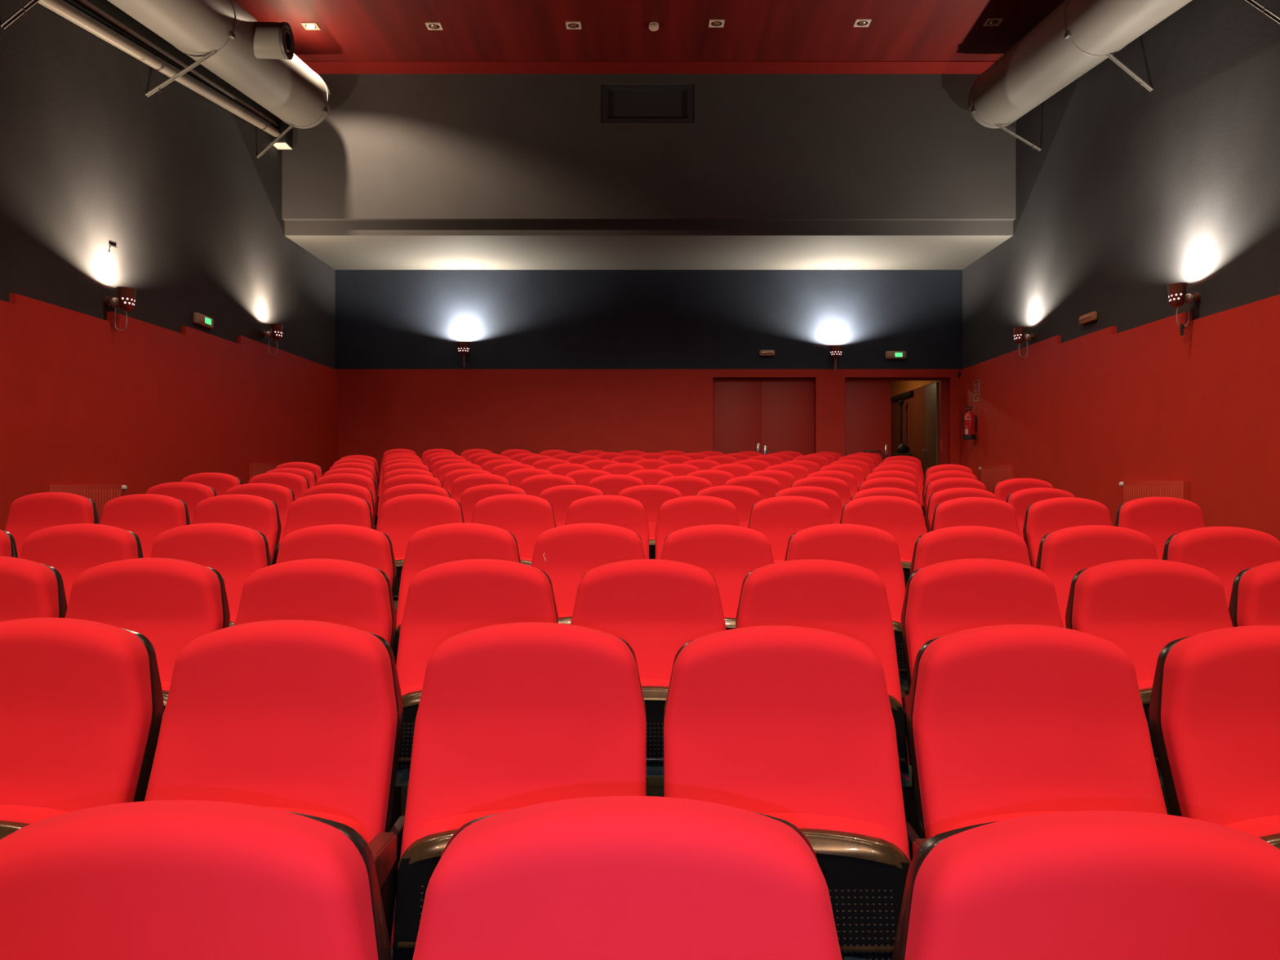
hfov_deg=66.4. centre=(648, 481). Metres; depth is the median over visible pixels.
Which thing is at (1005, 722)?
seat
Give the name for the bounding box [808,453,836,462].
seat
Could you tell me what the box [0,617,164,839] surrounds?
seat
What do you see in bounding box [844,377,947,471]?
door
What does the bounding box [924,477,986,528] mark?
seat
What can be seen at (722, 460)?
seat
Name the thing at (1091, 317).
emergency light
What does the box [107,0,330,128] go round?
ventilation duct
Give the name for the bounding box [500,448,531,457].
seat
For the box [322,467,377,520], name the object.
seat
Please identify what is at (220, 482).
seat
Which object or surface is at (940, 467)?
seat
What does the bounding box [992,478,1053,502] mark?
seat
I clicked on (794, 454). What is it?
seat
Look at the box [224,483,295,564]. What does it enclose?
seat
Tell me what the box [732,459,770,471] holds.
seat
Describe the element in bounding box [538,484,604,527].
seat
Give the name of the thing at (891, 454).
side table
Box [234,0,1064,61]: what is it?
ceiling
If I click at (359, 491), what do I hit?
seat
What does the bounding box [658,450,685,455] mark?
seat
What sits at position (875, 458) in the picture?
seat
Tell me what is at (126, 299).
wall sconce
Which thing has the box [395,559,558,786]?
seat
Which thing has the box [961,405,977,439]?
fire extinguisher
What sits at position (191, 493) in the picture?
seat
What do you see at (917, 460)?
seat
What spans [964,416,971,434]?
print
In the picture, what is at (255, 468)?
radiator
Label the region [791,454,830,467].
seat
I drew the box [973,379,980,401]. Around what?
sign
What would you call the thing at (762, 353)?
emergency light
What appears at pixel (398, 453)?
seat
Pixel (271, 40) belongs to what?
outlet
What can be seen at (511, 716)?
seat
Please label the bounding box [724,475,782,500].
seat
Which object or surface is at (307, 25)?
recessed light
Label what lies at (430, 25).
recessed light
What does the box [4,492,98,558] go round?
seat
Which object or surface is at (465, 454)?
seat
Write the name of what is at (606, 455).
seat
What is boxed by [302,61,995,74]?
trim
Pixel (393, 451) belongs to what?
seat
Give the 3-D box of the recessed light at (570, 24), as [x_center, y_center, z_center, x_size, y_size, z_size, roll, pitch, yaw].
[-0.874,-5.347,11.470,0.176,0.026,0.176,0,0,0]
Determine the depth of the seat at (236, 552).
4.03 m
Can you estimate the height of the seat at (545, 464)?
0.950 m
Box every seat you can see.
[0,529,17,557]
[0,555,67,622]
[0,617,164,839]
[0,800,391,959]
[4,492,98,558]
[19,523,143,605]
[65,557,230,784]
[99,493,190,557]
[144,619,404,943]
[145,481,217,524]
[150,523,271,626]
[181,472,241,495]
[191,493,281,564]
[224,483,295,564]
[235,558,401,829]
[248,471,309,499]
[265,467,316,488]
[275,462,323,480]
[275,524,396,597]
[282,493,373,538]
[302,483,375,524]
[315,473,377,529]
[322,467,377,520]
[328,462,378,505]
[333,457,377,476]
[339,454,379,495]
[374,468,435,525]
[375,474,443,529]
[376,462,431,514]
[376,484,450,530]
[377,452,420,489]
[377,458,425,504]
[377,493,464,611]
[378,448,417,484]
[383,454,423,463]
[390,622,646,959]
[393,523,520,663]
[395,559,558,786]
[412,795,842,959]
[421,448,455,462]
[424,452,458,466]
[427,454,467,470]
[431,458,472,478]
[436,462,484,483]
[442,468,493,495]
[449,473,511,502]
[459,484,527,523]
[460,448,493,459]
[467,452,500,464]
[471,493,555,565]
[474,454,511,466]
[481,458,521,472]
[491,462,536,477]
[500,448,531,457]
[504,468,553,487]
[510,453,541,462]
[519,474,577,497]
[520,455,555,465]
[530,523,645,624]
[531,458,571,470]
[538,449,568,457]
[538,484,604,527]
[546,462,591,475]
[552,453,580,460]
[564,494,648,559]
[565,469,611,485]
[566,454,601,464]
[570,559,725,786]
[578,449,605,456]
[582,459,618,470]
[587,474,644,495]
[595,452,625,460]
[601,462,644,475]
[611,455,645,463]
[617,484,682,559]
[619,450,645,455]
[626,469,674,484]
[632,458,670,469]
[637,453,666,459]
[655,495,740,559]
[656,475,712,496]
[657,454,692,463]
[657,463,699,475]
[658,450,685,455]
[660,524,773,630]
[662,625,928,959]
[680,453,709,459]
[682,459,719,470]
[686,469,734,486]
[696,485,761,528]
[698,450,724,456]
[702,455,737,464]
[710,463,755,477]
[722,453,751,460]
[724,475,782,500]
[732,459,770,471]
[735,559,919,836]
[737,451,763,456]
[746,470,795,489]
[747,454,784,466]
[747,495,833,563]
[764,463,809,480]
[766,453,793,462]
[773,486,842,524]
[776,450,803,457]
[782,459,820,473]
[784,524,909,694]
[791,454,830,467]
[791,476,851,507]
[804,470,857,497]
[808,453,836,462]
[817,451,842,459]
[817,463,865,487]
[829,459,871,476]
[835,454,875,471]
[840,495,927,590]
[847,453,879,466]
[850,487,919,505]
[853,452,882,463]
[857,477,927,529]
[863,470,926,526]
[871,463,924,515]
[876,459,924,506]
[881,455,924,482]
[891,810,1279,959]
[901,558,1063,692]
[906,624,1167,838]
[910,525,1031,575]
[922,470,977,503]
[923,464,973,484]
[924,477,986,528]
[925,487,997,532]
[930,497,1021,537]
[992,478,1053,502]
[1006,487,1075,539]
[1022,497,1111,568]
[1035,524,1157,627]
[1065,559,1232,786]
[1114,497,1205,559]
[1148,625,1279,848]
[1162,526,1279,608]
[1228,560,1279,626]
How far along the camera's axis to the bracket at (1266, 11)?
7.26 m
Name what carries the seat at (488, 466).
on the floor
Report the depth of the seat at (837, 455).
13.32 m
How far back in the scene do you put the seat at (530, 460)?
11.39 m
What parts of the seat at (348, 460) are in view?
backrest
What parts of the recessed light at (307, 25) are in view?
bulb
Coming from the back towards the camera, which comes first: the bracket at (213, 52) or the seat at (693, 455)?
the seat at (693, 455)
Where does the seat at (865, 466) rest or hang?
on the floor
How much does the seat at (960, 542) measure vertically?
0.950 m
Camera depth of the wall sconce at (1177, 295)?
8.53 m
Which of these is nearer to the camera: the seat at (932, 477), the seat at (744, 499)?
the seat at (744, 499)
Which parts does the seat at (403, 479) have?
backrest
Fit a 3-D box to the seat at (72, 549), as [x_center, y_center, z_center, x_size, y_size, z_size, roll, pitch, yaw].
[-2.345,0.649,3.900,0.530,0.950,0.463,0,0,0]
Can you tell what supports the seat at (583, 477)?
on the floor
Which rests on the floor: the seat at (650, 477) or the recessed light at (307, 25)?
the seat at (650, 477)
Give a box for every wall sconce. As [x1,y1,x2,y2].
[102,286,137,330]
[260,323,283,355]
[457,341,470,367]
[829,345,843,370]
[1013,326,1035,357]
[1166,282,1200,337]
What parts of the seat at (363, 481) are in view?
backrest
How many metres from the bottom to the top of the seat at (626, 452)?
0.950 m
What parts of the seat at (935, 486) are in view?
backrest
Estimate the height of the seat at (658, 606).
0.950 m
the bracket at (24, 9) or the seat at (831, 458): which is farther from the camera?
the seat at (831, 458)
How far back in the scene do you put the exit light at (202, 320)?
10.43 m
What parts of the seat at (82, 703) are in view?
seat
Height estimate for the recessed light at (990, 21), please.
0.026 m
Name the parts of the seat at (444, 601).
seat, backrest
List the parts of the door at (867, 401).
handle, frame, handle, strike plate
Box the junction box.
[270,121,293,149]
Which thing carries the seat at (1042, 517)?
on the floor
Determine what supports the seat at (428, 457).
on the floor
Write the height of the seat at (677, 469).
0.950 m
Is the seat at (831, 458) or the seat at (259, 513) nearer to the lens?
the seat at (259, 513)
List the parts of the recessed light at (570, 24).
bulb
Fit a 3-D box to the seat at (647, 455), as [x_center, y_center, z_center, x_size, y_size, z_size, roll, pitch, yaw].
[0.071,0.102,12.250,0.530,0.950,0.463,0,0,0]
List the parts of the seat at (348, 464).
backrest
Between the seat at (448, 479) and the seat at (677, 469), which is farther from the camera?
the seat at (677, 469)
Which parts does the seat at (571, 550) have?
seat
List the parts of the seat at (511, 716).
seat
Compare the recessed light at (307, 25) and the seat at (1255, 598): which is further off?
the recessed light at (307, 25)
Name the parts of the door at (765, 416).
handle, handle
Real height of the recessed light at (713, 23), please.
0.026 m
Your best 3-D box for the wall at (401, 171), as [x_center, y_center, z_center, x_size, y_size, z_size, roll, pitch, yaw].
[0.010,-4.307,13.910,9.620,2.106,2.180,0,0,0]
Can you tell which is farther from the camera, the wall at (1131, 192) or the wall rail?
the wall rail
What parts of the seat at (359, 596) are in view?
backrest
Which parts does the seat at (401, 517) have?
backrest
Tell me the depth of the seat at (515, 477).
8.55 m
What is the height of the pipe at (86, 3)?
0.823 m
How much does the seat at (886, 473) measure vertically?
0.950 m
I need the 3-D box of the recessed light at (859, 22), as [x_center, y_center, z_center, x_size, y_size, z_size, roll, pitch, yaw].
[2.500,-5.347,11.410,0.176,0.026,0.176,0,0,0]
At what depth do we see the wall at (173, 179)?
9.19 m
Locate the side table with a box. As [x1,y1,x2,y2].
[890,453,912,456]
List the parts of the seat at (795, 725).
backrest, seat, armrest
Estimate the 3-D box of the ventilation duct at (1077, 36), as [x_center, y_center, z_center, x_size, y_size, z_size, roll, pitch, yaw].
[4.335,-4.003,5.492,0.720,2.222,13.491,0,0,0]
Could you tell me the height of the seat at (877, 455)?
0.950 m
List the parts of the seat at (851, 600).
seat, armrest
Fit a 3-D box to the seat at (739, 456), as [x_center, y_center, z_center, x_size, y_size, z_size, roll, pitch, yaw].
[1.132,0.108,12.249,0.530,0.950,0.463,0,0,0]
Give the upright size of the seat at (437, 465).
0.950 m
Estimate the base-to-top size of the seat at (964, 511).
0.950 m
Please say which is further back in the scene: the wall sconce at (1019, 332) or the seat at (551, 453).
the seat at (551, 453)
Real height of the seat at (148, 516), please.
0.950 m
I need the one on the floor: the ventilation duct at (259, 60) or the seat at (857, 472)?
the seat at (857, 472)
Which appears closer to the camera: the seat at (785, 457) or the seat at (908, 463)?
the seat at (908, 463)
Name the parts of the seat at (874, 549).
backrest, seat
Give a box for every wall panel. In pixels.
[0,293,337,530]
[959,294,1279,542]
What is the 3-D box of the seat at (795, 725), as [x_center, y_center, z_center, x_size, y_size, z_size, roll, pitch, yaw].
[0.298,0.788,1.926,0.530,0.950,0.463,0,0,0]
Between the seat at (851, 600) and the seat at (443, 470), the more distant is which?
the seat at (443, 470)
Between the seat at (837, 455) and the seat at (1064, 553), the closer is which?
the seat at (1064, 553)
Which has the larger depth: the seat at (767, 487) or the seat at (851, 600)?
the seat at (767, 487)
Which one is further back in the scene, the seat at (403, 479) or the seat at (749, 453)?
the seat at (749, 453)
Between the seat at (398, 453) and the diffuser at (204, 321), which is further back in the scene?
the seat at (398, 453)
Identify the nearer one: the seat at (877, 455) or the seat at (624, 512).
the seat at (624, 512)
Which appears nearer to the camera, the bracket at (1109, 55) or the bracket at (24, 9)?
the bracket at (24, 9)
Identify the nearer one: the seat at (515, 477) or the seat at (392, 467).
the seat at (515, 477)
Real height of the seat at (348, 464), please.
0.950 m
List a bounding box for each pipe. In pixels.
[37,0,279,137]
[76,0,279,126]
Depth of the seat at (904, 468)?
9.50 m
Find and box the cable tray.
[60,0,283,124]
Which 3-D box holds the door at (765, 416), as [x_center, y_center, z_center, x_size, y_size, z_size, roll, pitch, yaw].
[1.784,-0.571,15.113,1.572,2.063,0.114,0,0,0]
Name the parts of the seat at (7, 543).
backrest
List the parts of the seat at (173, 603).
backrest, seat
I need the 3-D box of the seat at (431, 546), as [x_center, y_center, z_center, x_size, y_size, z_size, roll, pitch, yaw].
[-0.755,0.647,3.899,0.530,0.950,0.463,0,0,0]
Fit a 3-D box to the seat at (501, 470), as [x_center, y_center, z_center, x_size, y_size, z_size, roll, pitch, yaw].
[-1.280,0.292,9.366,0.530,0.950,0.463,0,0,0]
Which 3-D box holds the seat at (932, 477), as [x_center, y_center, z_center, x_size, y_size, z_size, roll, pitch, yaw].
[2.688,0.373,8.419,0.530,0.950,0.463,0,0,0]
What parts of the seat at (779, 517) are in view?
seat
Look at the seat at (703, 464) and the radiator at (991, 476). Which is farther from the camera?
the radiator at (991, 476)
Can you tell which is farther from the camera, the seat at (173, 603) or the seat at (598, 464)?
the seat at (598, 464)
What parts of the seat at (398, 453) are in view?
backrest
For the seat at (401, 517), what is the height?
0.950 m
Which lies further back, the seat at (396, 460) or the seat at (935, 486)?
the seat at (396, 460)
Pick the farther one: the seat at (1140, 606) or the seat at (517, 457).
the seat at (517, 457)
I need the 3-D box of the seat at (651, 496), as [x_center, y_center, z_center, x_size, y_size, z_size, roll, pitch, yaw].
[0.034,0.493,6.436,0.530,0.950,0.463,0,0,0]
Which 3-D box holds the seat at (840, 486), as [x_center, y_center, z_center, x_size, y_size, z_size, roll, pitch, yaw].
[1.364,0.431,7.461,0.530,0.950,0.463,0,0,0]
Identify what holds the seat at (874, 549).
on the floor
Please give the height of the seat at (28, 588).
0.950 m
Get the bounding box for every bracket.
[0,0,39,29]
[145,49,216,97]
[256,124,294,158]
[992,123,1041,151]
[1106,53,1153,91]
[1244,0,1279,23]
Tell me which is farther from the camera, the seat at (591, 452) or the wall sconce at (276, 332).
the seat at (591, 452)
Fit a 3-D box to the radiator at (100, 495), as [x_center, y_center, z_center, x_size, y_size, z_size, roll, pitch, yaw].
[-4.722,0.322,8.245,0.066,0.600,1.130,0,0,0]
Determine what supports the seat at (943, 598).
on the floor
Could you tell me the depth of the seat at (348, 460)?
10.43 m
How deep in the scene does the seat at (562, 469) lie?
9.50 m
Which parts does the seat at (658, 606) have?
backrest, seat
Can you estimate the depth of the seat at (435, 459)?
11.40 m
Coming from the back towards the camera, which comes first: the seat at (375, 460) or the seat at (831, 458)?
the seat at (831, 458)
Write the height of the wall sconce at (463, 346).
0.372 m
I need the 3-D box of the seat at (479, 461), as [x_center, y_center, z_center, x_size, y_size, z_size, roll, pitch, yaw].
[-1.785,0.156,11.273,0.530,0.950,0.463,0,0,0]
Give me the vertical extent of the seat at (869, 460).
0.950 m
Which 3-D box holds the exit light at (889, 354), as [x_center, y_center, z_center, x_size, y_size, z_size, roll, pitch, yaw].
[3.794,-1.944,14.958,0.320,0.120,0.084,0,0,0]
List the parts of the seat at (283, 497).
backrest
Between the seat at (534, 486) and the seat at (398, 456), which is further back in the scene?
the seat at (398, 456)
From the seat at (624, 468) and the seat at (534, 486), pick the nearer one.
the seat at (534, 486)
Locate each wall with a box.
[0,0,335,368]
[281,74,1015,270]
[335,270,962,478]
[890,380,938,475]
[962,0,1279,368]
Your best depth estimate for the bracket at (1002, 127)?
12.01 m
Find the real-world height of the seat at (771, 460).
0.950 m
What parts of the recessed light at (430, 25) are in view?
bulb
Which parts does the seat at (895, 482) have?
backrest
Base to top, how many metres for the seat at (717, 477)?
0.950 m
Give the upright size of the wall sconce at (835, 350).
0.372 m
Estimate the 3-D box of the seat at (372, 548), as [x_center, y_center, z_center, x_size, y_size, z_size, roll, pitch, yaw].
[-1.284,0.652,3.897,0.530,0.950,0.463,0,0,0]
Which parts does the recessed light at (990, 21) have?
bulb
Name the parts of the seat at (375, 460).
backrest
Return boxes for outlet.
[253,21,294,59]
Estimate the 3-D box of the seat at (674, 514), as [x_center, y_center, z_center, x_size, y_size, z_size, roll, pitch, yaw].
[0.307,0.554,5.435,0.530,0.950,0.463,0,0,0]
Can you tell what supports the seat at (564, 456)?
on the floor
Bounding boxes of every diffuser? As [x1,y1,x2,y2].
[199,315,213,326]
[888,352,904,357]
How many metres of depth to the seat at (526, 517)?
5.56 m
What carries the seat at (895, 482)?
on the floor
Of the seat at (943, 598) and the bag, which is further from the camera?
the bag
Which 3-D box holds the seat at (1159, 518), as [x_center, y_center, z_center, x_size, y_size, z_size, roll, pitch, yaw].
[2.961,0.560,5.437,0.530,0.950,0.463,0,0,0]
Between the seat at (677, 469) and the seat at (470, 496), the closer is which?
the seat at (470, 496)
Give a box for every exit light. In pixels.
[193,311,213,328]
[885,351,906,359]
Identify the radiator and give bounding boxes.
[43,484,127,524]
[248,462,279,479]
[978,465,1013,493]
[1119,480,1189,502]
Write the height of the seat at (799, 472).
0.950 m
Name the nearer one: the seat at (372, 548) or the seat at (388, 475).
the seat at (372, 548)
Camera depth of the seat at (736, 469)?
9.49 m
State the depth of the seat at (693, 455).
12.38 m
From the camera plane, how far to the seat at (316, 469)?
9.50 m
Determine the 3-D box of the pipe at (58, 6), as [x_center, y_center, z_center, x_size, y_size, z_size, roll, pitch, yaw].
[-4.725,-3.717,7.182,0.104,1.596,10.919,0,0,0]
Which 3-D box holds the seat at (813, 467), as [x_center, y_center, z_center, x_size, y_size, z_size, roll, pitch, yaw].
[1.640,0.239,10.286,0.530,0.950,0.463,0,0,0]
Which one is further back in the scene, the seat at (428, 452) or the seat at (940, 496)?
the seat at (428, 452)
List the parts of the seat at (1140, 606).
seat, backrest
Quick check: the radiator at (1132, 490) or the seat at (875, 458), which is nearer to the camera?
the radiator at (1132, 490)
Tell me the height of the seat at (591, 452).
0.950 m
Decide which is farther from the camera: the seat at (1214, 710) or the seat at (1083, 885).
the seat at (1214, 710)
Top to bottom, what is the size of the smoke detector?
0.062 m
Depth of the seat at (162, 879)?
1.05 m
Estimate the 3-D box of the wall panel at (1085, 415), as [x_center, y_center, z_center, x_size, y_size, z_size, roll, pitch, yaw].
[4.798,-0.011,3.500,0.045,3.402,23.000,0,0,0]
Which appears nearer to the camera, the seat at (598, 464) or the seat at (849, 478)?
the seat at (849, 478)
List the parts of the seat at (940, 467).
backrest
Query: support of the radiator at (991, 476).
attached to the wall at (1131, 192)
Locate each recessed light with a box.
[300,22,320,30]
[425,22,443,30]
[565,21,581,29]
[708,19,724,27]
[853,18,871,26]
[982,17,1003,26]
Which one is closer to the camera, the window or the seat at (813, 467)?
the seat at (813, 467)
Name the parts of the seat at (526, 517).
seat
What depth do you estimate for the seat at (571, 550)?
4.02 m
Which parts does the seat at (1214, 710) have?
seat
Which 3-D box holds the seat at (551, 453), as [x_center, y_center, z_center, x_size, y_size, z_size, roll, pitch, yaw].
[-1.254,0.032,13.192,0.530,0.950,0.463,0,0,0]
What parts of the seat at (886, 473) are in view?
backrest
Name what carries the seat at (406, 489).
on the floor
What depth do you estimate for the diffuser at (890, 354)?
14.94 m
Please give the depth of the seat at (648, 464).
10.42 m
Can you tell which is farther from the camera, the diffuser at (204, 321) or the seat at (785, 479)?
the diffuser at (204, 321)
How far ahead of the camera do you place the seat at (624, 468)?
9.49 m
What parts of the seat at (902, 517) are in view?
backrest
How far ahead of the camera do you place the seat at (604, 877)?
1.05 m
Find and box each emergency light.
[759,350,774,355]
[1079,311,1097,324]
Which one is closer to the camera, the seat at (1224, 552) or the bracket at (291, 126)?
the seat at (1224, 552)
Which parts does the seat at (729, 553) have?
seat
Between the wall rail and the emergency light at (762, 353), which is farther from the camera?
the wall rail
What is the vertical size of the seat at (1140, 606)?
0.950 m
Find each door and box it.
[712,378,814,455]
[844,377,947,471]
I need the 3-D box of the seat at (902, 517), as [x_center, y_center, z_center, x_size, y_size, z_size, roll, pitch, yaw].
[1.369,0.554,5.437,0.530,0.950,0.463,0,0,0]
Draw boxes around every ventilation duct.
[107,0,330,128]
[968,0,1191,128]
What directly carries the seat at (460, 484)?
on the floor
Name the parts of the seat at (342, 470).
backrest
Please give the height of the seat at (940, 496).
0.950 m
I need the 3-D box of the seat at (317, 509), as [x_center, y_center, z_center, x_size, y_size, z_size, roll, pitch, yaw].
[-1.811,0.541,5.436,0.530,0.950,0.463,0,0,0]
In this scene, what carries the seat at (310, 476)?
on the floor
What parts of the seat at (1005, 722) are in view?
seat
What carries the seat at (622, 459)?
on the floor
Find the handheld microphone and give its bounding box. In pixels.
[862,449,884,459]
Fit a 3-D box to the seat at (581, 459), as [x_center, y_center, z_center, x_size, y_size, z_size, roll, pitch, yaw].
[-0.725,0.158,11.269,0.530,0.950,0.463,0,0,0]
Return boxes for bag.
[896,443,910,453]
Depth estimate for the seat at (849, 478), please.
8.54 m
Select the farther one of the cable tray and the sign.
the sign
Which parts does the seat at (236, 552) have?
seat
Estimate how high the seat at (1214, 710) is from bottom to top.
0.950 m
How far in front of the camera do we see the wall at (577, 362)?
15.00 m
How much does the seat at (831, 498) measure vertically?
0.950 m
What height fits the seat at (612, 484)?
0.950 m
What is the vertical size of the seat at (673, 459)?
0.950 m
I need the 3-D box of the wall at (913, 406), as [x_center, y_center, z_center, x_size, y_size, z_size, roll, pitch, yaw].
[3.225,-0.297,17.275,3.450,3.975,4.050,0,0,0]
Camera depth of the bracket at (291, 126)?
12.00 m
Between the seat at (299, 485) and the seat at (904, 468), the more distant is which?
the seat at (904, 468)
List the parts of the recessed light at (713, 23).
bulb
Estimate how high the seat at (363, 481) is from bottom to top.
0.950 m
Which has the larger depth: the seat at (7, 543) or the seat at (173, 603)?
the seat at (7, 543)
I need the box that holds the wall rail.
[890,391,913,401]
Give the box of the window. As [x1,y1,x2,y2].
[600,84,694,122]
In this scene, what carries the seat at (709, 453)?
on the floor
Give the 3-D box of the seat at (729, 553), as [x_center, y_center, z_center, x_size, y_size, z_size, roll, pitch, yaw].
[0.306,0.653,3.897,0.530,0.950,0.463,0,0,0]
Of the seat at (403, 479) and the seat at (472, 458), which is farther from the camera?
the seat at (472, 458)
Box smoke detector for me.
[648,22,658,31]
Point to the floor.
(651, 791)
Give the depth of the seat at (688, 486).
7.59 m
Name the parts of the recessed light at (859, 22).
bulb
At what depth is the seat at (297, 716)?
2.04 m
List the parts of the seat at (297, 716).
backrest, seat, armrest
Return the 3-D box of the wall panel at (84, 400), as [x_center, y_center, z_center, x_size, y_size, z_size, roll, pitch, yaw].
[-4.777,-0.011,3.500,0.045,3.402,23.000,0,0,0]
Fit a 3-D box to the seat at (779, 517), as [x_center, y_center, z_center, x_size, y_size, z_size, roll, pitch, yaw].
[0.841,0.555,5.437,0.530,0.950,0.463,0,0,0]
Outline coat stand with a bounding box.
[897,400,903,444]
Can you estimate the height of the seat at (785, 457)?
0.950 m
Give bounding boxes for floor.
[143,611,1170,816]
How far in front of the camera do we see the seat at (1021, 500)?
6.57 m
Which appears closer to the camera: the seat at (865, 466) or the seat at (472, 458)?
the seat at (865, 466)

